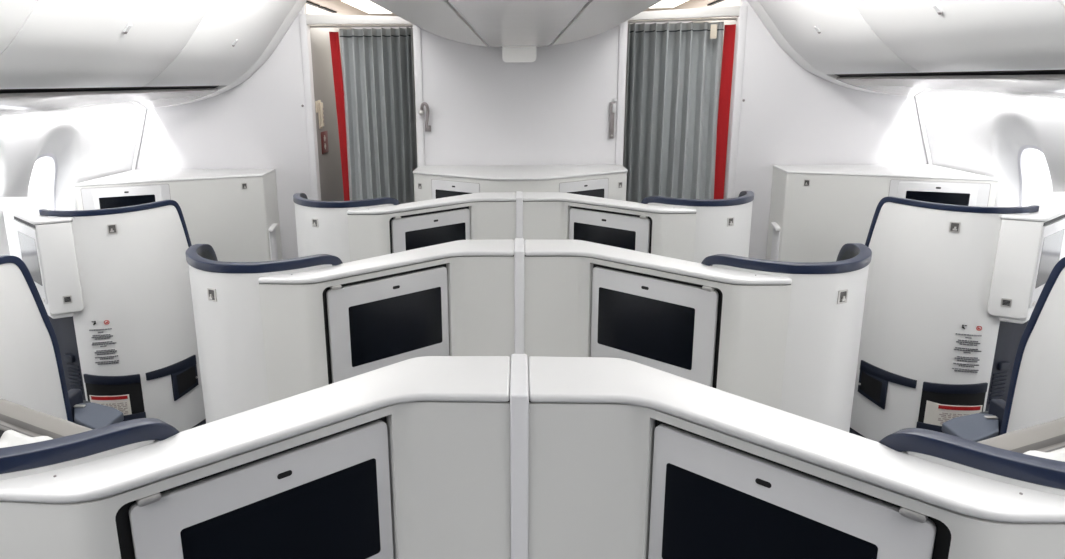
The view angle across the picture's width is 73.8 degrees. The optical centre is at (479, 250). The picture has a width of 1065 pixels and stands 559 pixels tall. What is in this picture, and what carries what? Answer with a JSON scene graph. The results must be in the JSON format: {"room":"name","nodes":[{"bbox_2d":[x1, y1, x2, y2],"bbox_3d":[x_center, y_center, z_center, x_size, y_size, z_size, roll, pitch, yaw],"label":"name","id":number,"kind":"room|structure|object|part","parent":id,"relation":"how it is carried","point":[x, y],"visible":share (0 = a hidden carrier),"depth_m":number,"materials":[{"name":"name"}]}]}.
{"room":"aircraft cabin","nodes":[
{"label":"aircraft cabin","id":0,"kind":"room"},
{"bbox_2d":[0,108,142,255],"bbox_3d":[-2.377,0.077,1.748,0.544,2.420,6.300,0,14,3],"label":"wall","id":1,"kind":"structure","parent":0,"point":[88,146],"depth_m":4.07,"materials":[{"name":"white plastic"}]},
{"bbox_2d":[0,0,36,53],"bbox_3d":[-1.681,-0.708,1.691,1.305,0.870,1.148,0,14,3],"label":"bin","id":2,"kind":"object","parent":1,"relation":"attached to","point":[13,13],"visible":1,"depth_m":2.21,"materials":[{"name":"white plastic"}]},
{"bbox_2d":[36,153,57,216],"bbox_3d":[-2.482,-0.303,4.001,0.143,0.501,0.288,0,14,3],"label":"window","id":3,"kind":"structure","parent":1,"relation":"in","point":[52,158],"depth_m":4.10,"materials":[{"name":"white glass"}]},
{"bbox_2d":[0,0,213,93],"bbox_3d":[-1.619,-0.976,2.807,1.305,0.870,1.148,0,14,3],"label":"bin","id":4,"kind":"object","parent":1,"relation":"attached to","point":[61,45],"visible":0.84,"depth_m":2.75,"materials":[{"name":"white plastic"}]},
{"bbox_2d":[0,88,217,118],"bbox_3d":[-2.005,-0.578,2.871,0.525,0.120,3.345,0,14,3],"label":"ceiling light","id":5,"kind":"object","parent":1,"relation":"attached to","point":[12,105],"visible":1,"depth_m":3.32,"materials":[{"name":"white plastic"}]},
{"bbox_2d":[127,0,296,89],"bbox_3d":[-1.559,-1.233,3.873,1.305,0.870,1.043,0,14,3],"label":"bin","id":6,"kind":"object","parent":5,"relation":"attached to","point":[232,35],"visible":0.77,"depth_m":3.82,"materials":[{"name":"white plastic"}]},
{"bbox_2d":[310,27,350,200],"bbox_3d":[-1.070,-0.775,5.912,0.080,2.100,2.275,0,14,3],"label":"wall","id":7,"kind":"structure","parent":0,"point":[330,169],"depth_m":5.02,"materials":[{"name":"grey plastic"}]},
{"bbox_2d":[299,14,320,200],"bbox_3d":[-1.110,-0.494,4.765,0.048,2.090,0.078,0,14,3],"label":"trim","id":8,"kind":"structure","parent":7,"relation":"attached to","point":[305,38],"depth_m":4.63,"materials":[{"name":"white plastic"}]},
{"bbox_2d":[315,101,317,112],"bbox_3d":[-1.092,-0.964,4.738,0.008,0.075,0.040,0,14,3],"label":"switch plate","id":9,"kind":"object","parent":7,"relation":"attached to","point":[316,102],"visible":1,"depth_m":4.72,"materials":[{"name":"beige plastic"}]},
{"bbox_2d":[317,100,323,128],"bbox_3d":[-1.076,-0.927,4.808,0.032,0.190,0.050,0,14,3],"label":"interphone","id":10,"kind":"object","parent":7,"relation":"attached to","point":[320,104],"visible":1,"depth_m":4.79,"materials":[{"name":"beige plastic"}]},
{"bbox_2d":[321,131,328,153],"bbox_3d":[-1.083,-0.758,4.939,0.010,0.150,0.155,0,14,3],"label":"placard","id":11,"kind":"object","parent":7,"relation":"attached to","point":[324,135],"visible":1,"depth_m":4.92,"materials":[{"name":"red plastic"}]},
{"bbox_2d":[351,21,691,147],"bbox_3d":[0.410,-1.335,7.304,5.400,2.500,0.050,0,14,3],"label":"wall","id":12,"kind":"structure","parent":0,"point":[678,21],"depth_m":7.12,"materials":[{"name":"white plastic"}]},
{"bbox_2d":[306,0,739,24],"bbox_3d":[0.325,-1.987,5.792,4.800,0.045,2.790,0,14,3],"label":"ceiling","id":13,"kind":"structure","parent":0,"point":[342,8],"depth_m":5.50,"materials":[{"name":"white plastic"}]},
{"bbox_2d":[306,1,319,6],"bbox_3d":[-1.194,-1.738,4.954,0.030,0.012,0.440,0,14,3],"label":"air slot","id":14,"kind":"object","parent":13,"relation":"attached to","point":[307,2],"visible":0.82,"depth_m":5.01,"materials":[{"name":"grey plastic"}]},
{"bbox_2d":[318,6,336,12],"bbox_3d":[-1.168,-1.852,5.430,0.030,0.012,0.440,0,14,3],"label":"air slot","id":15,"kind":"object","parent":13,"relation":"attached to","point":[320,7],"visible":0.86,"depth_m":5.38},
{"bbox_2d":[341,0,390,13],"bbox_3d":[-0.799,-1.802,5.215,0.220,0.014,0.920,0,14,3],"label":"recessed light","id":16,"kind":"object","parent":13,"relation":"in","point":[367,6],"visible":0.64,"depth_m":5.14,"materials":[{"name":"beige plastic"}]},
{"bbox_2d":[650,0,687,7],"bbox_3d":[1.377,-1.803,5.093,0.220,0.014,0.920,0,14,3],"label":"recessed light","id":17,"kind":"object","parent":13,"relation":"in","point":[664,3],"visible":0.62,"depth_m":5.23,"materials":[{"name":"beige plastic"}]},
{"bbox_2d":[707,0,724,5],"bbox_3d":[1.768,-1.853,5.264,0.030,0.012,0.440,0,14,3],"label":"air slot","id":18,"kind":"object","parent":13,"relation":"attached to","point":[717,1],"visible":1,"depth_m":5.29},
{"bbox_2d":[190,419,867,438],"bbox_3d":[0.186,0.943,3.306,5.500,0.060,9.200,0,14,3],"label":"floor","id":19,"kind":"structure","parent":0,"point":[203,422],"depth_m":3.41,"materials":[{"name":"carpet"}]},
{"bbox_2d":[0,197,85,400],"bbox_3d":[-2.125,0.359,3.333,0.298,1.124,0.916,-13,18,-42],"label":"console","id":20,"kind":"object","parent":19,"relation":"on","point":[45,244],"visible":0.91,"depth_m":3.03,"materials":[{"name":"white plastic"}]},
{"bbox_2d":[11,219,47,303],"bbox_3d":[-1.968,0.042,3.091,0.279,0.330,0.244,0,14,3],"label":"monitor","id":21,"kind":"object","parent":20,"relation":"on","point":[28,237],"depth_m":3.01,"materials":[{"name":"white plastic"}]},
{"bbox_3d":[-2.008,0.042,3.164,0.528,0.397,0.044,12,19,43],"label":"monitor panel","id":22,"kind":"part","parent":20,"relation":"part of","materials":[{"name":"white plastic"}]},
{"bbox_3d":[-1.785,0.072,3.015,0.127,0.392,0.050,-7,15,-25],"label":"aft panel","id":23,"kind":"part","parent":20,"relation":"part of","materials":[{"name":"white plastic"}]},
{"bbox_2d":[63,295,71,303],"bbox_3d":[-1.765,0.209,3.027,0.031,0.034,0.019,0,14,3],"label":"vent","id":24,"kind":"object","parent":20,"relation":"attached to","point":[67,299],"depth_m":3.03,"materials":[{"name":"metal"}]},
{"bbox_2d":[0,255,123,428],"bbox_3d":[-1.689,0.551,2.453,0.752,1.150,0.778,0,14,3],"label":"seat","id":25,"kind":"object","parent":19,"relation":"on","point":[32,376],"visible":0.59,"depth_m":2.32,"materials":[{"name":"white plastic"}]},
{"bbox_3d":[-1.420,0.614,2.568,0.229,0.032,0.222,0,14,3],"label":"armrest","id":26,"kind":"part","parent":25,"relation":"part of","materials":[{"name":"blue fabric"}]},
{"bbox_2d":[0,418,178,480],"bbox_3d":[-0.713,0.776,1.431,0.512,1.163,0.662,0,14,3],"label":"seat","id":27,"kind":"object","parent":19,"relation":"on","point":[75,449],"visible":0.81,"depth_m":1.03,"materials":[{"name":"blue fabric"}]},
{"bbox_2d":[0,430,52,447],"bbox_3d":[-0.789,0.620,1.317,0.409,0.571,0.148,7,15,29],"label":"pillow","id":28,"kind":"object","parent":27,"relation":"on","point":[9,438],"visible":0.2,"depth_m":1.30,"materials":[{"name":"white fabric"}]},
{"bbox_2d":[0,399,92,438],"bbox_3d":[-0.911,0.606,1.525,0.369,0.535,0.092,6,15,26],"label":"armrest","id":29,"kind":"object","parent":27,"relation":"on","point":[16,417],"visible":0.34,"depth_m":1.46,"materials":[{"name":"grey plastic"}]},
{"bbox_2d":[39,200,205,440],"bbox_3d":[-1.631,0.304,3.482,0.752,1.150,0.798,0,14,3],"label":"seat","id":30,"kind":"object","parent":19,"relation":"on","point":[135,331],"visible":0.76,"depth_m":3.19,"materials":[{"name":"white plastic"}]},
{"bbox_2d":[89,394,131,414],"bbox_3d":[-1.670,0.740,3.207,0.166,0.192,0.016,-3,14,-10],"label":"brochure","id":31,"kind":"object","parent":30,"relation":"in","point":[121,403],"visible":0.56,"depth_m":3.19,"materials":[{"name":"white paper"}]},
{"bbox_2d":[101,402,127,413],"bbox_3d":[-1.667,0.715,3.198,0.135,0.062,0.008,-3,14,-11],"label":"print","id":32,"kind":"object","parent":31,"relation":"attached to","point":[121,406],"depth_m":3.20,"materials":[{"name":"paper"}]},
{"bbox_2d":[73,168,281,261],"bbox_3d":[-1.837,0.073,4.538,1.022,1.112,0.714,0,14,3],"label":"partition","id":33,"kind":"object","parent":19,"relation":"on","point":[235,212],"visible":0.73,"depth_m":4.40,"materials":[{"name":"white plastic"}]},
{"bbox_2d":[92,186,162,209],"bbox_3d":[-2.090,-0.221,4.226,0.348,0.315,0.149,0,14,3],"label":"monitor","id":34,"kind":"object","parent":33,"relation":"on","point":[103,197],"depth_m":4.19,"materials":[{"name":"white plastic"}]},
{"bbox_3d":[-1.340,-0.149,4.582,0.034,0.038,0.100,0,14,3],"label":"rail","id":35,"kind":"part","parent":33,"relation":"part of","materials":[{"name":"white plastic"}]},
{"bbox_3d":[-1.355,0.202,4.672,0.030,0.685,0.110,0,14,3],"label":"panel","id":36,"kind":"part","parent":33,"relation":"part of","materials":[{"name":"white plastic"}]},
{"bbox_2d":[0,356,510,558],"bbox_3d":[-0.308,0.814,1.326,0.876,1.127,0.242,-7,15,-26],"label":"partition","id":37,"kind":"object","parent":19,"relation":"on","point":[410,458],"visible":1,"depth_m":1.19,"materials":[{"name":"white plastic"}]},
{"bbox_2d":[129,420,393,558],"bbox_3d":[-0.332,0.489,1.170,0.326,0.322,0.285,0,14,3],"label":"monitor","id":38,"kind":"object","parent":37,"relation":"on","point":[331,496],"depth_m":1.16,"materials":[{"name":"plastic"}]},
{"bbox_2d":[185,244,342,423],"bbox_3d":[-0.654,0.526,2.469,0.512,1.163,0.662,0,14,3],"label":"seat","id":39,"kind":"object","parent":19,"relation":"on","point":[225,295],"visible":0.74,"depth_m":2.09,"materials":[{"name":"white plastic"}]},
{"bbox_2d":[293,193,399,262],"bbox_3d":[-0.596,0.277,3.508,0.512,1.163,0.662,0,14,3],"label":"seat","id":40,"kind":"object","parent":19,"relation":"on","point":[321,226],"visible":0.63,"depth_m":3.10,"materials":[{"name":"white plastic"}]},
{"bbox_2d":[258,239,513,403],"bbox_3d":[-0.249,0.564,2.365,0.876,1.127,0.242,-7,15,-26],"label":"partition","id":41,"kind":"object","parent":19,"relation":"on","point":[321,327],"visible":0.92,"depth_m":2.18,"materials":[{"name":"plastic"}]},
{"bbox_2d":[326,267,448,382],"bbox_3d":[-0.274,0.239,2.209,0.326,0.322,0.285,0,14,3],"label":"monitor","id":42,"kind":"object","parent":41,"relation":"on","point":[376,322],"depth_m":2.18,"materials":[{"name":"white plastic"}]},
{"bbox_2d":[347,192,515,261],"bbox_3d":[-0.191,0.315,3.403,0.876,1.127,0.242,-7,15,-26],"label":"partition","id":43,"kind":"object","parent":19,"relation":"on","point":[378,231],"visible":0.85,"depth_m":3.21,"materials":[{"name":"plastic"}]},
{"bbox_2d":[391,209,469,252],"bbox_3d":[-0.215,-0.011,3.248,0.326,0.322,0.285,0,14,3],"label":"monitor","id":44,"kind":"object","parent":43,"relation":"on","point":[409,231],"depth_m":3.21,"materials":[{"name":"white plastic"}]},
{"bbox_2d":[510,354,528,558],"bbox_3d":[0.082,0.777,1.455,0.033,1.128,0.196,0,14,3],"label":"strip","id":45,"kind":"object","parent":19,"relation":"on","point":[519,384],"visible":1,"depth_m":1.27,"materials":[{"name":"white plastic"}]},
{"bbox_2d":[514,238,524,353],"bbox_3d":[0.141,0.527,2.494,0.033,1.128,0.196,0,14,3],"label":"strip","id":46,"kind":"object","parent":19,"relation":"on","point":[519,253],"visible":0.48,"depth_m":2.31,"materials":[{"name":"white plastic"}]},
{"bbox_2d":[516,191,522,237],"bbox_3d":[0.199,0.277,3.533,0.033,1.128,0.196,0,14,3],"label":"strip","id":47,"kind":"object","parent":19,"relation":"on","point":[519,194],"visible":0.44,"depth_m":3.33,"materials":[{"name":"white plastic"}]},
{"bbox_2d":[413,165,627,201],"bbox_3d":[0.251,0.058,4.460,1.328,1.122,0.630,0,14,3],"label":"partition","id":48,"kind":"object","parent":19,"relation":"on","point":[603,181],"visible":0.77,"depth_m":4.25,"materials":[{"name":"white plastic"}]},
{"bbox_2d":[432,179,479,198],"bbox_3d":[-0.144,-0.249,4.260,0.308,0.339,0.206,0,14,3],"label":"monitor","id":49,"kind":"object","parent":48,"relation":"on","point":[441,188],"depth_m":4.23,"materials":[{"name":"white plastic"}]},
{"bbox_2d":[559,178,607,197],"bbox_3d":[0.620,-0.250,4.217,0.308,0.339,0.206,0,14,3],"label":"monitor","id":50,"kind":"object","parent":48,"relation":"on","point":[595,187],"depth_m":4.19,"materials":[{"name":"white plastic"}]},
{"bbox_2d":[523,192,695,353],"bbox_3d":[0.572,0.314,3.360,0.876,1.127,0.244,8,16,32],"label":"partition","id":51,"kind":"object","parent":19,"relation":"on","point":[665,231],"visible":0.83,"depth_m":3.16,"materials":[{"name":"plastic"}]},
{"bbox_2d":[569,208,649,252],"bbox_3d":[0.578,-0.011,3.203,0.326,0.322,0.285,0,14,3],"label":"monitor","id":52,"kind":"object","parent":51,"relation":"on","point":[621,229],"depth_m":3.16,"materials":[{"name":"white plastic"}]},
{"bbox_2d":[524,239,791,409],"bbox_3d":[0.513,0.564,2.322,0.876,1.127,0.244,8,16,32],"label":"partition","id":53,"kind":"object","parent":19,"relation":"on","point":[722,329],"visible":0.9,"depth_m":2.12,"materials":[{"name":"plastic"}]},
{"bbox_2d":[590,267,718,386],"bbox_3d":[0.520,0.239,2.165,0.326,0.322,0.285,0,14,3],"label":"monitor","id":54,"kind":"object","parent":53,"relation":"on","point":[670,325],"depth_m":2.13,"materials":[{"name":"plastic"}]},
{"bbox_2d":[641,191,753,262],"bbox_3d":[0.986,0.276,3.419,0.512,1.163,0.662,0,14,3],"label":"seat","id":55,"kind":"object","parent":19,"relation":"on","point":[723,226],"visible":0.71,"depth_m":3.01,"materials":[{"name":"white plastic"}]},
{"bbox_2d":[701,243,871,431],"bbox_3d":[0.928,0.526,2.380,0.512,1.163,0.662,0,14,3],"label":"seat","id":56,"kind":"object","parent":19,"relation":"on","point":[827,301],"visible":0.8,"depth_m":1.99,"materials":[{"name":"white plastic"}]},
{"bbox_2d":[528,356,1064,558],"bbox_3d":[0.455,0.814,1.283,0.876,1.127,0.244,8,16,32],"label":"partition","id":57,"kind":"object","parent":19,"relation":"on","point":[628,459],"visible":1,"depth_m":1.15,"materials":[{"name":"white plastic"}]},
{"bbox_2d":[648,424,935,558],"bbox_3d":[0.462,0.489,1.126,0.326,0.322,0.285,0,14,3],"label":"monitor","id":58,"kind":"object","parent":57,"relation":"on","point":[708,498],"depth_m":1.12,"materials":[{"name":"plastic"}]},
{"bbox_2d":[766,164,998,261],"bbox_3d":[2.334,0.071,4.303,1.022,1.112,0.714,0,14,3],"label":"partition","id":59,"kind":"object","parent":19,"relation":"on","point":[816,210],"visible":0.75,"depth_m":4.19,"materials":[{"name":"white plastic"}]},
{"bbox_3d":[1.870,0.201,4.491,0.030,0.685,0.110,0,14,3],"label":"panel","id":60,"kind":"part","parent":59,"relation":"part of","materials":[{"name":"white plastic"}]},
{"bbox_3d":[1.845,-0.150,4.403,0.034,0.038,0.100,0,14,3],"label":"rail","id":61,"kind":"part","parent":59,"relation":"part of","materials":[{"name":"white plastic"}]},
{"bbox_2d":[897,182,977,205],"bbox_3d":[2.550,-0.222,3.965,0.348,0.315,0.149,0,14,3],"label":"monitor","id":62,"kind":"object","parent":59,"relation":"on","point":[953,193],"depth_m":3.93,"materials":[{"name":"white plastic"}]},
{"bbox_2d":[850,196,1038,452],"bbox_3d":[2.011,0.302,3.277,0.752,1.150,0.798,0,14,3],"label":"seat","id":63,"kind":"object","parent":19,"relation":"on","point":[928,331],"visible":0.77,"depth_m":2.99,"materials":[{"name":"white plastic"}]},
{"bbox_2d":[924,400,937,424],"bbox_3d":[1.943,0.720,3.028,0.065,0.155,0.002,8,16,33],"label":"card","id":64,"kind":"object","parent":63,"relation":"in","point":[930,410],"visible":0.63,"depth_m":3.03,"materials":[{"name":"white paper"}]},
{"bbox_2d":[934,404,982,425],"bbox_3d":[2.024,0.738,2.998,0.168,0.192,0.017,3,14,15],"label":"brochure","id":65,"kind":"object","parent":63,"relation":"in","point":[943,413],"visible":0.42,"depth_m":2.99,"materials":[{"name":"white paper"}]},
{"bbox_2d":[938,412,969,423],"bbox_3d":[2.020,0.713,2.989,0.138,0.061,0.009,3,14,16],"label":"print","id":66,"kind":"object","parent":65,"relation":"attached to","point":[943,417],"depth_m":2.99,"materials":[{"name":"paper"}]},
{"bbox_2d":[879,428,1064,496],"bbox_3d":[0.869,0.776,1.342,0.512,1.163,0.662,0,14,3],"label":"seat","id":67,"kind":"object","parent":19,"relation":"on","point":[1036,473],"visible":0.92,"depth_m":0.96,"materials":[{"name":"blue fabric"}]},
{"bbox_2d":[978,417,1064,452],"bbox_3d":[1.077,0.605,1.413,0.369,0.535,0.092,-6,14,-20],"label":"pack","id":68,"kind":"object","parent":67,"relation":"on","point":[1048,436],"visible":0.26,"depth_m":1.34,"materials":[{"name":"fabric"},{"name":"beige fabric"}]},
{"bbox_2d":[1023,448,1064,461],"bbox_3d":[0.932,0.619,1.220,0.409,0.571,0.148,-7,15,-23],"label":"pillow","id":69,"kind":"object","parent":67,"relation":"on","point":[1059,455],"visible":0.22,"depth_m":1.18,"materials":[{"name":"white fabric"}]},
{"bbox_2d":[942,257,1064,441],"bbox_3d":[1.954,0.550,2.248,0.752,1.150,0.778,0,14,3],"label":"seat","id":70,"kind":"object","parent":19,"relation":"on","point":[1036,392],"visible":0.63,"depth_m":2.18,"materials":[{"name":"white plastic"}]},
{"bbox_3d":[1.700,0.612,2.392,0.229,0.032,0.222,0,14,3],"label":"armrest","id":71,"kind":"part","parent":70,"relation":"part of","materials":[{"name":"fabric"}]},
{"bbox_2d":[985,192,1064,410],"bbox_3d":[2.486,0.357,3.074,0.916,1.124,0.298,-12,17,-38],"label":"console","id":72,"kind":"object","parent":19,"relation":"on","point":[1030,245],"visible":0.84,"depth_m":2.80,"materials":[{"name":"white plastic"}]},
{"bbox_2d":[1000,298,1011,307],"bbox_3d":[2.093,0.207,2.810,0.031,0.034,0.019,0,14,3],"label":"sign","id":73,"kind":"object","parent":72,"relation":"attached to","point":[1004,302],"depth_m":2.81,"materials":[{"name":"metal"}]},
{"bbox_2d":[1002,300,1009,305],"bbox_3d":[2.094,0.207,2.810,0.024,0.021,0.001,8,16,32],"label":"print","id":74,"kind":"object","parent":72,"relation":"attached to","point":[1004,302],"depth_m":2.81},
{"bbox_3d":[2.112,0.071,2.796,0.127,0.392,0.050,8,16,32],"label":"aft panel","id":75,"kind":"part","parent":72,"relation":"part of","materials":[{"name":"white plastic"}]},
{"bbox_3d":[2.350,0.040,2.919,0.528,0.397,0.044,-11,17,-37],"label":"monitor panel","id":76,"kind":"part","parent":72,"relation":"part of","materials":[{"name":"white plastic"}]},
{"bbox_2d":[1029,218,1064,307],"bbox_3d":[2.302,0.040,2.851,0.279,0.330,0.244,0,14,3],"label":"monitor","id":77,"kind":"object","parent":72,"relation":"on","point":[1049,242],"depth_m":2.78,"materials":[{"name":"white plastic"}]},
{"bbox_2d":[135,0,927,259],"bbox_3d":[0.261,-0.655,4.648,5.500,2.420,0.060,0,14,3],"label":"wall","id":78,"kind":"structure","parent":0,"point":[552,109],"depth_m":4.55,"materials":[{"name":"white plastic"}]},
{"bbox_2d":[132,108,145,169],"bbox_3d":[-2.267,-0.760,4.714,0.175,0.486,0.022,0,14,3],"label":"trim","id":79,"kind":"structure","parent":78,"relation":"attached to","point":[144,109],"depth_m":4.71,"materials":[{"name":"white plastic"}]},
{"bbox_2d":[155,0,306,107],"bbox_3d":[-1.527,-1.375,4.460,1.306,0.915,0.160,0,14,3],"label":"trim","id":80,"kind":"structure","parent":78,"relation":"attached to","point":[299,4],"depth_m":4.47,"materials":[{"name":"white plastic"}]},
{"bbox_2d":[306,14,411,24],"bbox_3d":[-0.762,-1.475,4.503,0.717,0.074,0.050,0,14,3],"label":"trim","id":81,"kind":"structure","parent":78,"relation":"attached to","point":[312,19],"depth_m":4.48,"materials":[{"name":"white plastic"}]},
{"bbox_2d":[310,25,412,27],"bbox_3d":[-0.758,-1.452,4.571,0.697,0.020,0.014,0,14,3],"label":"rail","id":82,"kind":"object","parent":78,"relation":"attached to","point":[311,26],"visible":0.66,"depth_m":4.57,"materials":[{"name":"metal"}]},
{"bbox_2d":[329,27,417,203],"bbox_3d":[-0.688,-0.487,4.829,0.536,1.974,0.162,0,14,3],"label":"curtain","id":83,"kind":"object","parent":78,"relation":"hanging from","point":[375,92],"visible":0.6,"depth_m":4.73,"materials":[{"name":"grey fabric"}]},
{"bbox_2d":[413,24,424,166],"bbox_3d":[-0.383,-0.478,4.718,0.050,2.060,0.067,0,14,3],"label":"trim","id":84,"kind":"structure","parent":78,"relation":"attached to","point":[416,30],"depth_m":4.55,"materials":[{"name":"white plastic"}]},
{"bbox_2d":[418,102,430,131],"bbox_3d":[-0.357,-0.865,4.572,0.076,0.191,0.057,0,14,3],"label":"handle","id":85,"kind":"object","parent":78,"relation":"attached to","point":[421,111],"depth_m":4.55,"materials":[{"name":"metal"}]},
{"bbox_3d":[-0.352,-0.872,4.566,0.060,0.176,0.048,0,14,3],"label":"arm","id":86,"kind":"part","parent":85,"relation":"part of"},
{"bbox_2d":[609,99,616,138],"bbox_3d":[0.853,-0.842,4.514,0.040,0.250,0.030,0,14,3],"label":"handle","id":87,"kind":"object","parent":78,"relation":"attached to","point":[612,104],"depth_m":4.51,"materials":[{"name":"metal"}]},
{"bbox_2d":[615,20,627,165],"bbox_3d":[0.909,-0.478,4.646,0.050,2.060,0.067,0,14,3],"label":"trim","id":88,"kind":"structure","parent":78,"relation":"attached to","point":[622,54],"depth_m":4.49,"materials":[{"name":"white plastic"}]},
{"bbox_2d":[623,22,735,202],"bbox_3d":[1.288,-0.488,4.718,0.662,1.974,0.162,0,14,3],"label":"curtain","id":89,"kind":"object","parent":78,"relation":"hanging from","point":[676,129],"visible":0.57,"depth_m":4.62,"materials":[{"name":"grey fabric"}]},
{"bbox_2d":[628,18,735,22],"bbox_3d":[1.265,-1.453,4.457,0.697,0.020,0.014,0,14,3],"label":"rail","id":90,"kind":"object","parent":78,"relation":"attached to","point":[702,19],"visible":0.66,"depth_m":4.45,"materials":[{"name":"metal"}]},
{"bbox_2d":[628,5,741,19],"bbox_3d":[1.262,-1.476,4.390,0.717,0.074,0.050,0,14,3],"label":"trim","id":91,"kind":"structure","parent":78,"relation":"attached to","point":[725,11],"depth_m":4.37,"materials":[{"name":"white plastic"}]},
{"bbox_2d":[747,0,903,95],"bbox_3d":[2.016,-1.392,4.257,1.306,0.915,0.160,0,14,3],"label":"trim","id":92,"kind":"structure","parent":78,"relation":"attached to","point":[757,7],"depth_m":4.29,"materials":[{"name":"white plastic"}]},
{"bbox_2d":[915,96,932,164],"bbox_3d":[2.781,-0.762,4.430,0.176,0.487,0.021,0,14,3],"label":"trim","id":93,"kind":"structure","parent":78,"relation":"attached to","point":[918,102],"depth_m":4.42,"materials":[{"name":"white plastic"}]},
{"bbox_2d":[689,5,738,198],"bbox_3d":[1.726,-0.776,5.755,0.080,2.100,2.275,0,14,3],"label":"wall","id":94,"kind":"structure","parent":0,"point":[726,22],"depth_m":4.72,"materials":[{"name":"plastic"}]},
{"bbox_2d":[724,5,747,198],"bbox_3d":[1.637,-0.496,4.611,0.048,2.090,0.078,0,14,3],"label":"trim","id":95,"kind":"structure","parent":94,"relation":"attached to","point":[741,20],"depth_m":4.47,"materials":[{"name":"white plastic"}]},
{"bbox_2d":[919,96,1064,213],"bbox_3d":[2.558,0.075,1.471,0.544,2.420,6.300,0,14,3],"label":"wall","id":96,"kind":"structure","parent":0,"point":[985,137],"depth_m":3.84,"materials":[{"name":"white plastic"}]},
{"bbox_2d":[836,74,1064,101],"bbox_3d":[2.314,-0.596,2.624,0.525,0.120,3.345,0,14,3],"label":"ceiling light","id":97,"kind":"object","parent":96,"relation":"attached to","point":[1051,87],"visible":1,"depth_m":3.16,"materials":[{"name":"white plastic"}]},
{"bbox_2d":[1018,145,1042,213],"bbox_3d":[2.915,-0.305,3.698,0.143,0.501,0.288,0,14,3],"label":"window","id":98,"kind":"structure","parent":96,"relation":"in","point":[1023,188],"depth_m":3.80,"materials":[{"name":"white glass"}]},
{"bbox_3d":[0.074,-1.126,1.327,5.500,0.050,6.310,0,14,3],"label":"ceiling","id":99,"kind":"structure","parent":0,"visible":0},
{"bbox_2d":[369,0,486,45],"bbox_3d":[-0.409,-0.870,1.586,0.585,0.537,5.842,0,14,3],"label":"bin","id":100,"kind":"object","parent":99,"relation":"hanging from","point":[437,17],"visible":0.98,"depth_m":2.70,"materials":[{"name":"white plastic"}]},
{"bbox_2d":[447,0,589,46],"bbox_3d":[0.085,-0.855,1.520,0.407,0.549,5.760,0,14,3],"label":"ceiling strip","id":101,"kind":"object","parent":99,"relation":"attached to","point":[499,23],"visible":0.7,"depth_m":2.36,"materials":[{"name":"white plastic"}]},
{"bbox_2d":[502,46,535,62],"bbox_3d":[0.243,-1.202,4.330,0.206,0.096,0.095,0,14,3],"label":"housing","id":102,"kind":"object","parent":101,"relation":"attached to","point":[523,54],"visible":0.91,"depth_m":4.29,"materials":[{"name":"white plastic"}]},
{"bbox_2d":[552,0,661,44],"bbox_3d":[0.584,-0.870,1.531,0.585,0.537,5.842,0,14,3],"label":"bin","id":103,"kind":"object","parent":99,"relation":"hanging from","point":[596,17],"visible":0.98,"depth_m":2.78,"materials":[{"name":"white plastic"}]},
{"bbox_2d":[758,0,939,76],"bbox_3d":[1.982,-1.250,3.670,1.305,0.870,1.043,0,14,3],"label":"bin","id":104,"kind":"object","parent":99,"relation":"attached to","point":[832,36],"visible":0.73,"depth_m":3.64,"materials":[{"name":"white plastic"}]},
{"bbox_2d":[852,0,1064,75],"bbox_3d":[1.923,-0.993,2.604,1.305,0.870,1.148,0,14,3],"label":"bin","id":105,"kind":"object","parent":99,"relation":"attached to","point":[940,37],"visible":0.91,"depth_m":2.62,"materials":[{"name":"white plastic"}]}
]}

